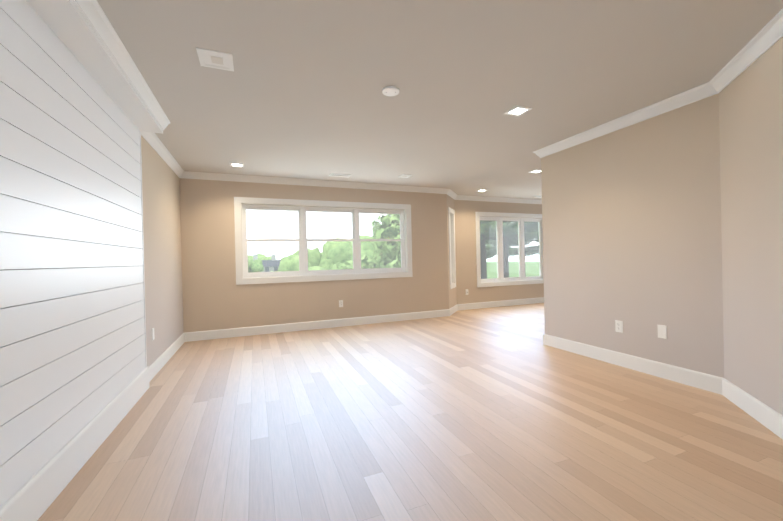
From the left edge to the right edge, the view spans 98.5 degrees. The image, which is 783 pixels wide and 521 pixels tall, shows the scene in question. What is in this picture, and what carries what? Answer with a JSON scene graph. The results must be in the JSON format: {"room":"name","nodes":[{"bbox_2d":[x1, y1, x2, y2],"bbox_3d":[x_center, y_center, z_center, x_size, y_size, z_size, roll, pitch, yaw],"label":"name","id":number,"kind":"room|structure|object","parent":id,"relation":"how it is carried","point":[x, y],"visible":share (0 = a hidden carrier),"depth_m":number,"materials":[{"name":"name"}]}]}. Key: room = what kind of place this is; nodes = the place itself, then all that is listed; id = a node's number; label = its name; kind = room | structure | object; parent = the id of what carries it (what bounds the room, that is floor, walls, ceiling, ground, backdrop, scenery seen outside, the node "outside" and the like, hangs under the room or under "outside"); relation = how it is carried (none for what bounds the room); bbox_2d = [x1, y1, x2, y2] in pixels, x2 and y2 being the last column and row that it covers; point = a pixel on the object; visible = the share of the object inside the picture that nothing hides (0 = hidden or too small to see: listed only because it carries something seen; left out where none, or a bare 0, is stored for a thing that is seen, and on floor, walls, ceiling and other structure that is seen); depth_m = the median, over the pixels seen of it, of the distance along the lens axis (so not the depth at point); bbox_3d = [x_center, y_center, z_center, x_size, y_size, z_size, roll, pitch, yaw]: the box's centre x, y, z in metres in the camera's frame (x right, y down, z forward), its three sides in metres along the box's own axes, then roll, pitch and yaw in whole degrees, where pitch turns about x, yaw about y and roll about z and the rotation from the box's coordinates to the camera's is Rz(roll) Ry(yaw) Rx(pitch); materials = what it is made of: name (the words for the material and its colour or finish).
{"room":"empty living room","nodes":[
{"label":"empty living room","id":0,"kind":"room"},
{"bbox_2d":[26,0,162,133],"bbox_3d":[-1.092,-1.240,0.329,0.210,0.110,5.930,-1,0,-22],"label":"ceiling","id":1,"kind":"structure","parent":0,"point":[67,23],"depth_m":1.94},
{"bbox_2d":[73,0,169,129],"bbox_3d":[-0.968,-1.259,0.380,0.059,0.078,5.930,-1,0,-22],"label":"crown molding","id":2,"kind":"structure","parent":1,"relation":"attached to","point":[93,13],"depth_m":2.03,"materials":[{"name":"white wood"}]},
{"bbox_2d":[141,135,182,366],"bbox_3d":[-1.617,-0.070,1.148,0.200,2.430,8.255,-1,0,-22],"label":"wall","id":3,"kind":"structure","parent":0,"point":[162,247],"depth_m":3.76,"materials":[{"name":"beige paint"}]},
{"bbox_2d":[0,0,146,506],"bbox_3d":[-1.146,-0.118,0.301,0.039,2.130,5.930,-1,0,-22],"label":"wall","id":4,"kind":"structure","parent":3,"relation":"attached to","point":[73,358],"depth_m":1.74,"materials":[{"name":"white wood"}]},
{"bbox_2d":[0,366,149,520],"bbox_3d":[-1.113,1.042,0.310,0.055,0.190,5.934,-1,0,-22],"label":"baseboard","id":5,"kind":"structure","parent":4,"relation":"attached to","point":[34,496],"depth_m":1.75,"materials":[{"name":"white wood"}]},
{"bbox_2d":[141,132,184,177],"bbox_3d":[-2.616,-1.227,3.898,0.068,0.090,1.830,-1,0,-22],"label":"crown molding","id":6,"kind":"structure","parent":3,"relation":"attached to","point":[157,146],"depth_m":3.83,"materials":[{"name":"white wood"}]},
{"bbox_2d":[180,178,448,332],"bbox_3d":[-0.997,-0.099,5.745,4.404,2.430,0.200,-1,0,-22],"label":"wall","id":7,"kind":"structure","parent":0,"point":[215,297],"depth_m":5.35,"materials":[{"name":"beige paint"}]},
{"bbox_2d":[234,197,412,284],"bbox_3d":[-1.024,-0.328,5.704,2.937,1.323,0.179,-1,0,-22],"label":"window","id":8,"kind":"structure","parent":7,"relation":"in","point":[242,205],"depth_m":5.58,"materials":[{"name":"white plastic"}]},
{"bbox_2d":[149,297,543,381],"bbox_3d":[1.289,0.998,5.789,8.624,0.132,2.425,-1,0,-22],"label":"baseboard","id":9,"kind":"structure","parent":7,"relation":"attached to","point":[161,361],"depth_m":5.50,"materials":[{"name":"white wood"}]},
{"bbox_2d":[185,171,541,203],"bbox_3d":[0.887,-1.316,6.642,8.624,0.090,0.568,-1,0,-22],"label":"crown molding","id":10,"kind":"structure","parent":7,"relation":"attached to","point":[188,175],"depth_m":5.68,"materials":[{"name":"white wood"}]},
{"bbox_2d":[37,303,782,520],"bbox_3d":[2.386,1.077,3.088,9.224,0.060,9.055,-1,0,-22],"label":"floor","id":11,"kind":"structure","parent":0,"point":[503,413],"depth_m":2.08,"materials":[{"name":"brown wood"}]},
{"bbox_2d":[97,0,782,199],"bbox_3d":[2.329,-1.422,3.079,9.224,0.080,9.055,-1,0,-22],"label":"ceiling","id":12,"kind":"structure","parent":0,"point":[296,93],"depth_m":2.43,"materials":[{"name":"paint"}]},
{"bbox_2d":[196,47,233,70],"bbox_3d":[-1.135,-1.297,2.185,0.200,0.006,0.200,-1,0,-22],"label":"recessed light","id":13,"kind":"object","parent":12,"relation":"in","point":[215,59],"visible":1,"depth_m":2.18,"materials":[{"name":"white plastic"}]},
{"bbox_2d":[229,162,243,166],"bbox_3d":[-2.076,-1.283,4.533,0.170,0.006,0.170,-1,0,-22],"label":"recessed light","id":14,"kind":"object","parent":12,"relation":"in","point":[237,164],"visible":0.98,"depth_m":4.51,"materials":[{"name":"white plastic"}]},
{"bbox_2d":[329,173,350,177],"bbox_3d":[-0.798,-1.314,5.213,0.320,0.007,0.160,-1,0,-22],"label":"ceiling vent","id":15,"kind":"object","parent":12,"relation":"in","point":[339,175],"visible":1,"depth_m":5.21,"materials":[{"name":"white plastic"}]},
{"bbox_2d":[382,86,398,95],"bbox_3d":[-0.005,-1.319,2.632,0.132,0.016,0.132,-1,0,-22],"label":"smoke detector","id":16,"kind":"object","parent":12,"relation":"attached to","point":[390,91],"visible":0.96,"depth_m":2.62,"materials":[{"name":"white plastic"}]},
{"bbox_2d":[398,174,411,177],"bbox_3d":[0.213,-1.338,5.353,0.170,0.006,0.170,-1,0,-22],"label":"recessed light","id":17,"kind":"object","parent":12,"relation":"in","point":[404,176],"visible":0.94,"depth_m":5.36,"materials":[{"name":"white plastic"}]},
{"bbox_2d":[504,105,531,115],"bbox_3d":[1.145,-1.352,3.055,0.170,0.006,0.170,-1,0,-22],"label":"recessed light","id":18,"kind":"object","parent":12,"relation":"in","point":[517,110],"visible":1,"depth_m":3.04,"materials":[{"name":"white plastic"}]},
{"bbox_2d":[529,169,540,172],"bbox_3d":[2.254,-1.384,5.242,0.170,0.006,0.170,-1,0,-22],"label":"recessed light","id":19,"kind":"object","parent":12,"relation":"in","point":[536,171],"visible":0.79,"depth_m":5.25,"materials":[{"name":"white plastic"}]},
{"bbox_2d":[446,194,456,308],"bbox_3d":[1.154,-0.152,6.910,0.200,2.430,0.848,-1,0,23],"label":"wall","id":20,"kind":"structure","parent":0,"point":[453,291],"depth_m":6.68,"materials":[{"name":"beige paint"}]},
{"bbox_2d":[448,207,455,288],"bbox_3d":[1.151,-0.242,6.833,0.179,1.598,0.500,-1,0,23],"label":"window","id":21,"kind":"structure","parent":20,"relation":"in","point":[452,252],"depth_m":6.95,"materials":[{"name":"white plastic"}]},
{"bbox_2d":[455,200,543,303],"bbox_3d":[3.042,-0.199,7.923,3.720,2.430,0.200,-1,0,-22],"label":"wall","id":22,"kind":"structure","parent":0,"point":[465,243],"depth_m":7.30,"materials":[{"name":"beige paint"}]},
{"bbox_2d":[475,212,543,286],"bbox_3d":[2.778,-0.260,7.784,2.090,1.643,0.179,-1,0,-22],"label":"casement window","id":23,"kind":"structure","parent":22,"relation":"in","point":[499,219],"depth_m":7.71,"materials":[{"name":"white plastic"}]},
{"bbox_2d":[541,93,723,377],"bbox_3d":[2.361,-0.168,3.266,0.120,2.430,2.150,-1,0,-22],"label":"wall","id":24,"kind":"structure","parent":0,"point":[631,225],"depth_m":3.15,"materials":[{"name":"beige paint"}]},
{"bbox_2d":[615,320,622,332],"bbox_3d":[2.270,0.657,3.369,0.009,0.117,0.072,-1,0,-22],"label":"outlet","id":25,"kind":"object","parent":24,"relation":"attached to","point":[618,326],"visible":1,"depth_m":3.37,"materials":[{"name":"white plastic"}]},
{"bbox_2d":[657,324,666,338],"bbox_3d":[2.415,0.635,3.013,0.008,0.117,0.072,-1,0,-22],"label":"outlet","id":26,"kind":"object","parent":24,"relation":"attached to","point":[662,331],"visible":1,"depth_m":3.01,"materials":[{"name":"white plastic"}]},
{"bbox_2d":[719,37,782,414],"bbox_3d":[2.207,-0.158,1.239,0.424,2.430,2.984,-1,0,23],"label":"wall","id":27,"kind":"structure","parent":0,"point":[751,131],"depth_m":2.23,"materials":[{"name":"beige paint"}]},
{"bbox_2d":[533,8,782,157],"bbox_3d":[1.605,-1.317,2.113,2.100,0.090,3.868,-1,0,-22],"label":"crown molding","id":28,"kind":"structure","parent":27,"relation":"attached to","point":[766,37],"depth_m":2.70,"materials":[{"name":"white wood"}]},
{"bbox_2d":[543,334,782,438],"bbox_3d":[1.684,1.001,2.103,2.062,0.132,3.816,-1,0,-22],"label":"baseboard","id":29,"kind":"structure","parent":27,"relation":"attached to","point":[768,417],"depth_m":2.79,"materials":[{"name":"white wood"}]},
{"label":"outside","id":30,"kind":"structure","parent":0,"visible":0},
{"bbox_2d":[487,262,538,278],"bbox_3d":[-17.978,4.454,111.319,350.000,0.200,300.000,-1,0,-22],"label":"lawn","id":31,"kind":"structure","parent":30,"point":[527,268],"depth_m":116.72,"materials":[{"name":"green plant"}]},
{"bbox_2d":[248,258,263,272],"bbox_3d":[-23.072,2.045,55.483,3.948,5.211,3.676,-1,0,-22],"label":"tree","id":32,"kind":"object","parent":31,"relation":"on","point":[254,265],"depth_m":54.71,"materials":[{"name":"green plant"}]},
{"bbox_2d":[248,254,270,259],"bbox_3d":[-54.753,1.095,137.336,14.805,8.014,15.111,-1,0,-22],"label":"tree","id":33,"kind":"object","parent":31,"relation":"on","point":[260,257],"depth_m":133.77,"materials":[{"name":"green plant"}]},
{"bbox_2d":[253,255,279,271],"bbox_3d":[-34.958,1.620,93.664,8.300,6.350,6.700,-1,0,-28],"label":"house","id":34,"kind":"structure","parent":31,"relation":"on","point":[265,263],"depth_m":92.16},
{"bbox_2d":[278,238,348,271],"bbox_3d":[-5.557,1.244,27.539,7.002,6.199,5.920,-1,0,-22],"label":"tree","id":35,"kind":"object","parent":31,"relation":"on","point":[314,258],"depth_m":26.45,"materials":[{"name":"green plant"}]},
{"bbox_2d":[327,242,380,267],"bbox_3d":[-2.761,1.402,27.609,5.398,5.755,5.662,-1,0,-22],"label":"tree","id":36,"kind":"object","parent":31,"relation":"on","point":[337,251],"depth_m":25.86,"materials":[{"name":"green plant"}]},
{"bbox_2d":[349,235,370,246],"bbox_3d":[-2.946,0.365,46.679,9.920,7.710,11.534,-1,0,-22],"label":"tree","id":37,"kind":"object","parent":31,"relation":"on","point":[365,237],"depth_m":45.29,"materials":[{"name":"green plant"}]},
{"bbox_2d":[331,253,392,269],"bbox_3d":[-1.125,1.963,16.197,3.762,4.635,3.031,-1,0,-22],"label":"tree","id":38,"kind":"object","parent":31,"relation":"on","point":[365,264],"depth_m":15.74,"materials":[{"name":"green plant"}]},
{"bbox_2d":[352,235,389,257],"bbox_3d":[-1.687,0.881,31.519,7.393,6.723,7.610,-1,0,-22],"label":"tree","id":39,"kind":"object","parent":31,"relation":"on","point":[363,247],"depth_m":29.41,"materials":[{"name":"green plant"}]},
{"bbox_2d":[371,214,400,267],"bbox_3d":[1.367,0.675,16.228,4.627,7.095,5.221,-1,0,-22],"label":"tree","id":40,"kind":"object","parent":31,"relation":"on","point":[388,246],"depth_m":15.24,"materials":[{"name":"green plant"}]},
{"bbox_2d":[381,227,399,237],"bbox_3d":[1.933,-1.729,15.326,4.798,11.884,3.651,-1,0,-22],"label":"tree","id":41,"kind":"object","parent":31,"relation":"on","point":[394,232],"depth_m":14.52,"materials":[{"name":"green plant"}]},
{"bbox_2d":[485,239,513,258],"bbox_3d":[6.707,-2.487,26.848,5.387,13.104,6.291,-1,0,-22],"label":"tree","id":42,"kind":"object","parent":31,"relation":"on","point":[489,255],"depth_m":25.61,"materials":[{"name":"green plant"}]},
{"bbox_2d":[480,223,532,278],"bbox_3d":[4.096,-2.652,15.602,6.057,13.627,6.109,-1,0,-22],"label":"tree","id":43,"kind":"object","parent":31,"relation":"on","point":[483,274],"depth_m":15.80,"materials":[{"name":"green plant"}]},
{"bbox_2d":[480,220,538,277],"bbox_3d":[4.411,-2.069,13.375,5.619,12.463,5.309,-1,0,-22],"label":"tree","id":44,"kind":"object","parent":31,"relation":"on","point":[505,231],"depth_m":13.23,"materials":[{"name":"green plant"}]},
{"bbox_2d":[488,221,538,276],"bbox_3d":[7.165,-1.941,18.659,5.160,12.046,5.189,-1,0,-22],"label":"tree","id":45,"kind":"object","parent":31,"relation":"on","point":[515,250],"depth_m":18.56,"materials":[{"name":"green plant"}]},
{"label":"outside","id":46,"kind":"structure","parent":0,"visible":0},
{"bbox_2d":[248,214,538,278],"bbox_3d":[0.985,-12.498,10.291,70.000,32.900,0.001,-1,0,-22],"label":"trees","id":47,"kind":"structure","parent":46,"point":[400,252],"depth_m":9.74,"materials":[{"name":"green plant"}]}
]}

